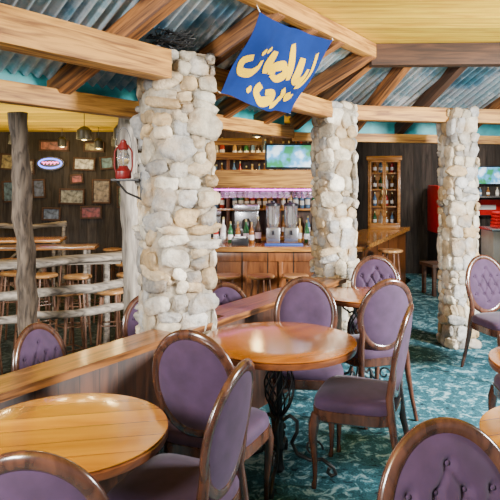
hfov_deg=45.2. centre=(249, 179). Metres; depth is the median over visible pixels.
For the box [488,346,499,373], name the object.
round table
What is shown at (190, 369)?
dining chair
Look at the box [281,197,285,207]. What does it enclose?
liquor bottle
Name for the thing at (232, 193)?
wine glass
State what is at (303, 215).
wall
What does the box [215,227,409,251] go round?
countertop
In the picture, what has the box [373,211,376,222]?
liquor bottle
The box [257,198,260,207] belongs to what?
liquor bottle
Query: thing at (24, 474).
dining chair
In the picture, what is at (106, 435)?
round table
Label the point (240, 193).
wine glass
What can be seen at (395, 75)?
rafter
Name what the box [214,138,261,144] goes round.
beam
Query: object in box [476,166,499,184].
television
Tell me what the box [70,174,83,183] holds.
framed poster
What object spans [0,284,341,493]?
wall
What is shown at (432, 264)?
bench
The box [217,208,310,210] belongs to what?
shelf
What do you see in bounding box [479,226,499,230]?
countertop
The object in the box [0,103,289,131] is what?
ceiling
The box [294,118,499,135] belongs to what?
trim
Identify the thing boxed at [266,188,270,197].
wine glass
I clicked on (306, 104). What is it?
header beam
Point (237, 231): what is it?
liquor bottle
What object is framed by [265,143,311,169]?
television
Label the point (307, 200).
liquor bottle
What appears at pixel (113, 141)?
pendant lamp
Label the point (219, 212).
coffee machine
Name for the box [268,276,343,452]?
dining chair
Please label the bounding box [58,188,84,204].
framed poster
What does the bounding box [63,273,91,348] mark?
bar stool
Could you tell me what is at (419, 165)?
wall
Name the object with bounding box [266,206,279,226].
jar
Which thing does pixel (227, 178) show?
canopy
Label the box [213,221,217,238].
liquor bottle
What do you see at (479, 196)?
wall shelf
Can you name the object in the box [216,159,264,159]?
shelf
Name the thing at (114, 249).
bar stool
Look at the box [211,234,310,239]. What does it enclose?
countertop
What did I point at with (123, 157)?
lantern
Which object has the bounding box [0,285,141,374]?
floor
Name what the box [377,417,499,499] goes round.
dining chair
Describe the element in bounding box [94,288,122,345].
bar stool
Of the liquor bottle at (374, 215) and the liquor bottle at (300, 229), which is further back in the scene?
the liquor bottle at (374, 215)
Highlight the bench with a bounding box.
[419,261,438,296]
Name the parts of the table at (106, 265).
leg, leg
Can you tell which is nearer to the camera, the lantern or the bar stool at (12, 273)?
the lantern
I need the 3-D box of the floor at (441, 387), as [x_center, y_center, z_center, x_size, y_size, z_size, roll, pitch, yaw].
[0.724,1.800,4.600,8.353,0.300,12.000,0,0,0]
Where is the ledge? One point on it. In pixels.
(27, 380)
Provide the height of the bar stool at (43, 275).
0.803 m
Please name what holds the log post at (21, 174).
on the floor at (6, 346)
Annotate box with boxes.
[231,236,247,245]
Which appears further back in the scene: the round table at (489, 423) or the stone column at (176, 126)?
the stone column at (176, 126)
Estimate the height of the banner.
0.585 m
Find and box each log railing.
[0,221,66,287]
[0,251,123,323]
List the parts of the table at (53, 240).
leg, leg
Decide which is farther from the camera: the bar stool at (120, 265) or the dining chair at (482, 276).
the bar stool at (120, 265)
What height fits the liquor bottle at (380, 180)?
0.210 m
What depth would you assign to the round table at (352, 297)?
4.67 m
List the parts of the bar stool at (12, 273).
leg, leg, seat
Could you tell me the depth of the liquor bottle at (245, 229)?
7.42 m
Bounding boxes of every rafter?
[47,0,186,94]
[138,9,284,100]
[213,25,317,100]
[216,41,343,117]
[253,53,375,123]
[289,63,370,129]
[356,67,411,131]
[394,67,467,133]
[477,97,499,127]
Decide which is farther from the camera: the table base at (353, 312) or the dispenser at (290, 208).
the dispenser at (290, 208)
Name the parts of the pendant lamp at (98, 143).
lamp shade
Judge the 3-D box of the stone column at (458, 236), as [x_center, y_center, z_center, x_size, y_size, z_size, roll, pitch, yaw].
[2.094,0.470,6.012,0.441,2.418,0.389,0,0,-7]
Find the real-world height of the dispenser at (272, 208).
0.520 m
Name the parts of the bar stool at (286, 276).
seat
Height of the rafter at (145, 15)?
0.687 m
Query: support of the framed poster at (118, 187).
attached to the wall at (419, 165)
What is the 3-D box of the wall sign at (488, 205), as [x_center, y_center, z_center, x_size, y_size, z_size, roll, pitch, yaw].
[4.150,0.480,10.570,0.630,0.330,0.040,0,0,0]
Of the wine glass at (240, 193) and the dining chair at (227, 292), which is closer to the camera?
the dining chair at (227, 292)
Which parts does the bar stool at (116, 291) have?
leg, leg, seat, leg, leg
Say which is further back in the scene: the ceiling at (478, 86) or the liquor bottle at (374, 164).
the liquor bottle at (374, 164)
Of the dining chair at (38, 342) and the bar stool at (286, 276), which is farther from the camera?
the bar stool at (286, 276)
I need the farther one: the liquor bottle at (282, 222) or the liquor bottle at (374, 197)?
the liquor bottle at (374, 197)
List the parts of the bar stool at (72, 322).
leg, leg, seat, leg, leg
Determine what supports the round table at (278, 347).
on the floor at (441, 387)
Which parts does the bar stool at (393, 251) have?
seat, leg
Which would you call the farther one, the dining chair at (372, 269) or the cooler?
the cooler
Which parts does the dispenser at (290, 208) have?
lid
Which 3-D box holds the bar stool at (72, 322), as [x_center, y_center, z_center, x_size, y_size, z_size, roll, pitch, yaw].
[-1.720,1.450,5.700,0.308,0.803,0.308,0,0,44]
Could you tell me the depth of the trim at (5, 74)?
4.06 m
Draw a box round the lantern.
[114,127,132,178]
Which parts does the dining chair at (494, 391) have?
leg, seat frame, seat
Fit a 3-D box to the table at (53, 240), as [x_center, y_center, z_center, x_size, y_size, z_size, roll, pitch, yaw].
[-3.300,1.340,8.500,1.300,1.020,0.500,0,0,-6]
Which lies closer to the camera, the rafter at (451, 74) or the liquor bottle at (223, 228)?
the rafter at (451, 74)
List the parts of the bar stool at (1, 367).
leg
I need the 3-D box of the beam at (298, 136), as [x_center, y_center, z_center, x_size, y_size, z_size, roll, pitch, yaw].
[2.511,-0.450,6.721,4.238,0.090,0.101,0,0,-13]
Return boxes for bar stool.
[0,258,16,313]
[0,270,16,343]
[0,291,2,374]
[11,301,39,371]
[36,272,57,331]
[37,268,47,319]
[54,294,85,353]
[56,265,82,317]
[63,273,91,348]
[91,264,111,322]
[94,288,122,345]
[103,247,122,302]
[113,262,122,324]
[114,272,122,340]
[217,273,239,283]
[247,273,274,295]
[281,273,308,283]
[378,248,402,277]
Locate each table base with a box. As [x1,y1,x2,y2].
[264,370,294,416]
[349,308,358,334]
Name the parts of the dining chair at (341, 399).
leg, leg, seat, seat frame, leg, frame, leg, backrest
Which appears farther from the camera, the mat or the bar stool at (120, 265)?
the bar stool at (120, 265)
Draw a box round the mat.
[265,243,302,245]
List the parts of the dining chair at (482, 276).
leg, frame, backrest, seat frame, seat, leg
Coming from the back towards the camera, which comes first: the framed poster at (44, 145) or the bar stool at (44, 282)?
the framed poster at (44, 145)
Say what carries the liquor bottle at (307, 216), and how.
on the countertop
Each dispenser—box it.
[266,201,279,242]
[284,201,297,242]
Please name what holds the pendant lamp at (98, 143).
hanging from the ceiling at (39, 119)
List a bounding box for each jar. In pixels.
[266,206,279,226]
[284,206,297,226]
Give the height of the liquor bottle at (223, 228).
0.317 m
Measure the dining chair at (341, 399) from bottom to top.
0.990 m
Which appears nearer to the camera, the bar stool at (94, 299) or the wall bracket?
the wall bracket
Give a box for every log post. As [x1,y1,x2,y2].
[7,112,38,335]
[117,118,140,311]
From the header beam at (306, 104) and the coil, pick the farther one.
the header beam at (306, 104)
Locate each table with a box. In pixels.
[0,237,67,310]
[0,244,98,331]
[0,259,120,343]
[0,393,167,481]
[207,322,356,499]
[329,287,389,380]
[479,406,499,447]
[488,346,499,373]
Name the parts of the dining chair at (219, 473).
seat, leg, frame, backrest, seat frame, leg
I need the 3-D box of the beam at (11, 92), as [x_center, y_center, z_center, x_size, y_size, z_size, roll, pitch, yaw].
[-1.499,-0.500,3.240,0.100,0.122,7.001,0,0,33]
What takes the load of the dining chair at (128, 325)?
on the floor at (6, 346)
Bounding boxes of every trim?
[0,68,283,124]
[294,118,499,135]
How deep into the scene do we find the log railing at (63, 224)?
9.46 m
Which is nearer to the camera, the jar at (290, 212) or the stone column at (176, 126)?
the stone column at (176, 126)
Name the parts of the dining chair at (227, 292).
backrest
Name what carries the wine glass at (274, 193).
hanging from the canopy
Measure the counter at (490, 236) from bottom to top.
0.900 m
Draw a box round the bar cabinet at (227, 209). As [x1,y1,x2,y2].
[211,159,310,241]
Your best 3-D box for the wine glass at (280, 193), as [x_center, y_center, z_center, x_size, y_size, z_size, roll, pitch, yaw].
[0.364,0.133,7.220,0.060,0.164,0.058,0,0,0]
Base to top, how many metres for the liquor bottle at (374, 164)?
0.210 m
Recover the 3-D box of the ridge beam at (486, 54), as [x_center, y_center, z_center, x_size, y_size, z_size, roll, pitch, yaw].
[2.945,-1.075,5.115,3.813,0.185,0.131,0,0,2]
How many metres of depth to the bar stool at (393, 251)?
7.32 m
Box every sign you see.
[36,157,63,169]
[477,198,499,216]
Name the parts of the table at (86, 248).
leg, leg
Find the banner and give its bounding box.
[217,5,332,112]
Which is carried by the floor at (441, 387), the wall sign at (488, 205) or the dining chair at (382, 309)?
the dining chair at (382, 309)
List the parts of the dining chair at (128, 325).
backrest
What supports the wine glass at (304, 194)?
hanging from the canopy
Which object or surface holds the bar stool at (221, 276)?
on the floor at (6, 346)
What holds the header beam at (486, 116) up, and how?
on the stone column at (458, 236)
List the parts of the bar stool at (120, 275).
seat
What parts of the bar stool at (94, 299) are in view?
leg, leg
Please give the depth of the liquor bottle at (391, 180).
9.56 m
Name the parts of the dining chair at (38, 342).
backrest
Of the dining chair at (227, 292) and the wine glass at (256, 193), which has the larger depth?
the wine glass at (256, 193)
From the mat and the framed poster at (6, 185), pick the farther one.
the framed poster at (6, 185)
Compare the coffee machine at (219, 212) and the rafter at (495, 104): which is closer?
the rafter at (495, 104)
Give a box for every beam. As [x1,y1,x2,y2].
[0,3,171,79]
[0,79,293,137]
[211,67,332,117]
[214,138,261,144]
[216,152,264,158]
[237,0,375,57]
[292,132,499,143]
[357,105,452,122]
[369,42,499,67]
[467,108,499,124]
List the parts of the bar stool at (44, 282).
leg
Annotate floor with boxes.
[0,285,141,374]
[244,273,499,499]
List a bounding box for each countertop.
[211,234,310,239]
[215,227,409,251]
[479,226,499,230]
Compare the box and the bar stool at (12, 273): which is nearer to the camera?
the bar stool at (12, 273)
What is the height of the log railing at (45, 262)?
1.234 m
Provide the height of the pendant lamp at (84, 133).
0.352 m
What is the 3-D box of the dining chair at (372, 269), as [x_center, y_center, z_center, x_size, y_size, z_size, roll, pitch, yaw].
[1.069,1.159,5.092,0.473,0.990,0.540,0,0,12]
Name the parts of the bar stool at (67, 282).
leg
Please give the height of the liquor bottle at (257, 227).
0.323 m
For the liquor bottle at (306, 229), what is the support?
on the bar counter at (254, 257)
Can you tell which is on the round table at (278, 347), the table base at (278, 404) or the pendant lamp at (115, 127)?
the table base at (278, 404)
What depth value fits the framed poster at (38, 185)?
10.58 m
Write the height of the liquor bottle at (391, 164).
0.210 m
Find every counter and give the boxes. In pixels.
[214,227,409,296]
[479,226,499,263]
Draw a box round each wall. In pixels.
[0,132,499,284]
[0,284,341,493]
[213,123,312,233]
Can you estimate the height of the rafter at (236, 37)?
0.687 m
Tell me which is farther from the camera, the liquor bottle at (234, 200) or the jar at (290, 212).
the liquor bottle at (234, 200)
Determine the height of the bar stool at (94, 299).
0.803 m
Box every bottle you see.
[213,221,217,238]
[220,145,224,151]
[220,188,224,207]
[220,217,225,242]
[228,221,232,242]
[232,197,236,207]
[235,221,239,235]
[243,219,248,241]
[249,222,253,242]
[255,216,260,242]
[256,145,260,151]
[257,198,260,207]
[263,198,266,207]
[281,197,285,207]
[281,215,284,234]
[293,188,297,202]
[298,218,302,241]
[300,191,303,207]
[304,220,309,242]
[305,188,309,207]
[305,216,309,233]
[373,162,376,171]
[373,176,376,188]
[373,192,376,205]
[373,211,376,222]
[379,176,381,188]
[379,192,381,205]
[390,162,393,171]
[390,176,393,188]
[390,192,393,205]
[390,211,393,222]
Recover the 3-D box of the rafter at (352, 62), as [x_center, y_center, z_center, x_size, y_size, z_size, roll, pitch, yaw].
[0.522,-0.808,5.444,1.271,0.687,0.090,0,0,33]
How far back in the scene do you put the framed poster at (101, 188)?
10.58 m
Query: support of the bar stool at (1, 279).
on the floor at (6, 346)
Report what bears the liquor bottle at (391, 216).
in the display cabinet at (370, 160)
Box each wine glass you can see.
[224,188,228,197]
[230,188,234,197]
[238,188,242,197]
[248,188,252,197]
[254,188,258,197]
[260,188,264,197]
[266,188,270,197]
[272,188,276,197]
[278,188,282,197]
[284,188,288,197]
[302,188,306,197]
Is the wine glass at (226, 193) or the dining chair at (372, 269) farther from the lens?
the wine glass at (226, 193)
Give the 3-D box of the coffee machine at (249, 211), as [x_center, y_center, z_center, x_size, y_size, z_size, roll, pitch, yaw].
[-0.050,0.569,8.485,0.360,0.470,0.330,0,0,0]
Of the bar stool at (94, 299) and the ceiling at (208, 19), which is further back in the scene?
the bar stool at (94, 299)
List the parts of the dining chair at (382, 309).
leg, seat frame, seat, leg, frame, backrest, leg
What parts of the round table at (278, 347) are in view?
leg, leg, leg, leg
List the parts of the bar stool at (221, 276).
seat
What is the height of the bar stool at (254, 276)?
0.803 m
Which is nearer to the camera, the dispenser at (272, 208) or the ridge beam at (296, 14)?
the ridge beam at (296, 14)
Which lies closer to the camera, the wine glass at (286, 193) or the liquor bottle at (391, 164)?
the wine glass at (286, 193)
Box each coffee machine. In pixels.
[211,210,221,237]
[233,203,258,237]
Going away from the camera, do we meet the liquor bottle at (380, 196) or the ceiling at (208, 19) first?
the ceiling at (208, 19)
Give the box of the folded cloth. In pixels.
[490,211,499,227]
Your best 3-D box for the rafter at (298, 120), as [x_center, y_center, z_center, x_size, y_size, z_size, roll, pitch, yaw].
[0.775,-0.841,5.740,0.080,0.641,1.225,0,0,-34]
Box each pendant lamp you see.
[58,136,66,146]
[76,113,91,140]
[94,127,102,148]
[111,136,116,146]
[113,125,116,138]
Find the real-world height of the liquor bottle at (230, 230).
0.264 m
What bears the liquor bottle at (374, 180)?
on the display cabinet at (370, 160)
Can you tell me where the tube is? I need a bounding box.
[214,189,310,190]
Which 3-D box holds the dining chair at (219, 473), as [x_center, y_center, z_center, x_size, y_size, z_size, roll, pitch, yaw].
[-0.250,1.159,2.295,0.540,0.990,0.473,0,0,21]
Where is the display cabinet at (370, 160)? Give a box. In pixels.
[366,156,401,228]
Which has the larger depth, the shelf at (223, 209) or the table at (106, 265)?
the shelf at (223, 209)
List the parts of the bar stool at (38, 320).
leg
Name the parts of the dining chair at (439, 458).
backrest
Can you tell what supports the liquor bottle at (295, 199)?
on the bar cabinet at (227, 209)
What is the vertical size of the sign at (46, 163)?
0.239 m
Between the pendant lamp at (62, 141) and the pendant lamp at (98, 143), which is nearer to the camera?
the pendant lamp at (98, 143)
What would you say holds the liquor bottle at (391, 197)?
on the display cabinet at (370, 160)
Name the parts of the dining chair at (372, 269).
seat, backrest, frame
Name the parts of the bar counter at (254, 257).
panel moulding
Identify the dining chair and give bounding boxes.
[0,450,108,499]
[11,322,66,371]
[107,358,254,499]
[121,295,138,337]
[152,329,273,499]
[212,282,246,305]
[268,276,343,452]
[308,303,413,488]
[344,278,418,429]
[347,255,402,383]
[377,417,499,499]
[460,255,499,366]
[488,373,499,410]
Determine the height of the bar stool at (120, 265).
0.803 m
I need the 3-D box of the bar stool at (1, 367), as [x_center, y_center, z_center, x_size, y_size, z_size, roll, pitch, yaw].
[-2.460,1.450,5.560,0.308,0.803,0.308,0,0,-5]
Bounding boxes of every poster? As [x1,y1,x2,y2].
[0,153,11,169]
[1,181,11,202]
[30,159,34,174]
[32,179,45,197]
[39,140,69,151]
[42,207,60,220]
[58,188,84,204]
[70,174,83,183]
[73,157,95,170]
[80,206,101,218]
[83,142,104,151]
[92,179,110,203]
[99,156,113,169]
[117,186,120,207]
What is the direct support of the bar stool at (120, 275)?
on the floor at (6, 346)
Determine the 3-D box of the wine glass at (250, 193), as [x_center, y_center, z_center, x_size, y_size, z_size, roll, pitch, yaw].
[0.004,0.133,7.220,0.060,0.164,0.058,0,0,0]
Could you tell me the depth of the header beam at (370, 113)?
5.79 m
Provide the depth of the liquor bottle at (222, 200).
8.80 m
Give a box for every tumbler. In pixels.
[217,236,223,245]
[308,236,311,245]
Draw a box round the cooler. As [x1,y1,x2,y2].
[427,185,439,279]
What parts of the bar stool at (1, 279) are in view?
leg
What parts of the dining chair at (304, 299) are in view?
leg, seat frame, backrest, frame, seat, leg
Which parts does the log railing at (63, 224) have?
rail, post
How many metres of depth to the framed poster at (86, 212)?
10.58 m
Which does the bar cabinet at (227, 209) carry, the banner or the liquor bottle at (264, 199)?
the liquor bottle at (264, 199)
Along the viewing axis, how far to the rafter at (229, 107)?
5.05 m
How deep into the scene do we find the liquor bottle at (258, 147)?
8.82 m
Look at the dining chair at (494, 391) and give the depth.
3.61 m
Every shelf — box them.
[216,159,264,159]
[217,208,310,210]
[479,196,499,197]
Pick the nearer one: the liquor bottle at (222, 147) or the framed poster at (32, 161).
the liquor bottle at (222, 147)
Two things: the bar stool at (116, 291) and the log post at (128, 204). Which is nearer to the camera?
the log post at (128, 204)
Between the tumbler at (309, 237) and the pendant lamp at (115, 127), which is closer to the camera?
the pendant lamp at (115, 127)
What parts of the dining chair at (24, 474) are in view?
backrest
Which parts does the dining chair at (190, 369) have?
leg, backrest, frame, seat frame, seat, leg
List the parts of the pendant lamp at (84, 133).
lamp shade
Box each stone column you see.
[130,45,222,334]
[309,101,359,332]
[436,105,481,349]
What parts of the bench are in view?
leg, seat, leg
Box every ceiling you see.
[0,0,351,117]
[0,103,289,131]
[295,0,499,42]
[333,67,499,108]
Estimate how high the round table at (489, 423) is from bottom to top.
0.752 m
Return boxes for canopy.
[211,170,313,187]
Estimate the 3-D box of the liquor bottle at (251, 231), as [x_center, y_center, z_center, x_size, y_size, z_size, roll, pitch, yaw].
[0.020,0.645,7.340,0.063,0.258,0.062,0,0,0]
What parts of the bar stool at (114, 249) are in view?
leg, seat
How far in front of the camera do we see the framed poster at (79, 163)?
10.58 m
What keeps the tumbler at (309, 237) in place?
on the bar counter at (254, 257)
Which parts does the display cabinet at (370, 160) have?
door, door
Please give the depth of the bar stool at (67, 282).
7.90 m
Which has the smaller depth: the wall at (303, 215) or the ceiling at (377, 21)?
the ceiling at (377, 21)
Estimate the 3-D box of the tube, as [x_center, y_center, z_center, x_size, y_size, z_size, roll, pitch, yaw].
[0.125,0.115,7.060,1.250,0.018,0.017,0,0,0]
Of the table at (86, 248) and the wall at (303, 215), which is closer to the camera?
the table at (86, 248)
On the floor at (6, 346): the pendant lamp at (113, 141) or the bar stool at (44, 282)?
the bar stool at (44, 282)
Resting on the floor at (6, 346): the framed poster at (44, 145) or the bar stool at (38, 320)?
the bar stool at (38, 320)
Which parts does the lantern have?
handle, glass globe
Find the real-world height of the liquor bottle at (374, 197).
0.210 m
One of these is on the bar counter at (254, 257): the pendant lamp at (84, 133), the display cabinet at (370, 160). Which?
the display cabinet at (370, 160)
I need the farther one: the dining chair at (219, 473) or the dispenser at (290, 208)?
the dispenser at (290, 208)
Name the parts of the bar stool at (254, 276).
leg, seat, leg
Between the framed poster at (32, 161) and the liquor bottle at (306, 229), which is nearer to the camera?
the liquor bottle at (306, 229)
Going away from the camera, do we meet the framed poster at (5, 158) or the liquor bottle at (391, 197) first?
the liquor bottle at (391, 197)
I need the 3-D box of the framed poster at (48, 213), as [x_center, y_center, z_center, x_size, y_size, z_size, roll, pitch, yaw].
[-3.500,0.600,10.570,0.330,0.230,0.040,1,0,0]
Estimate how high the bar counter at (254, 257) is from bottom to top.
1.075 m
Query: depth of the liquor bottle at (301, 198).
8.80 m
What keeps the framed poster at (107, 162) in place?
attached to the wall at (419, 165)
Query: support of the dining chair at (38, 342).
on the floor at (6, 346)
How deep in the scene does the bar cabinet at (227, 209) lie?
8.74 m
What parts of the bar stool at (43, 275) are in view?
leg, seat, leg, leg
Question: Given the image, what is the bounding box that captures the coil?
[145,26,196,49]
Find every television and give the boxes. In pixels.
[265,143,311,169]
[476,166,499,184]
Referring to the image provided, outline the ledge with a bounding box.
[0,277,346,402]
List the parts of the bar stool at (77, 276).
leg, leg, seat, leg, leg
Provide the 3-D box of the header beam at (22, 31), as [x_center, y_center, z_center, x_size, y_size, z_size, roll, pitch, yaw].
[-1.702,-0.680,1.773,0.150,0.170,4.321,0,0,33]
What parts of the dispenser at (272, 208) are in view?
lid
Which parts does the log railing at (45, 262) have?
rail, rail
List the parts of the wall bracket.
shelf plate, mount plate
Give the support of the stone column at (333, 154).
on the floor at (441, 387)
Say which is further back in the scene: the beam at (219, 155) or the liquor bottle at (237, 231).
the beam at (219, 155)
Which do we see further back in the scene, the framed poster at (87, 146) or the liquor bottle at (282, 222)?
the framed poster at (87, 146)
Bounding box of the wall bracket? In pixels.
[111,172,142,199]

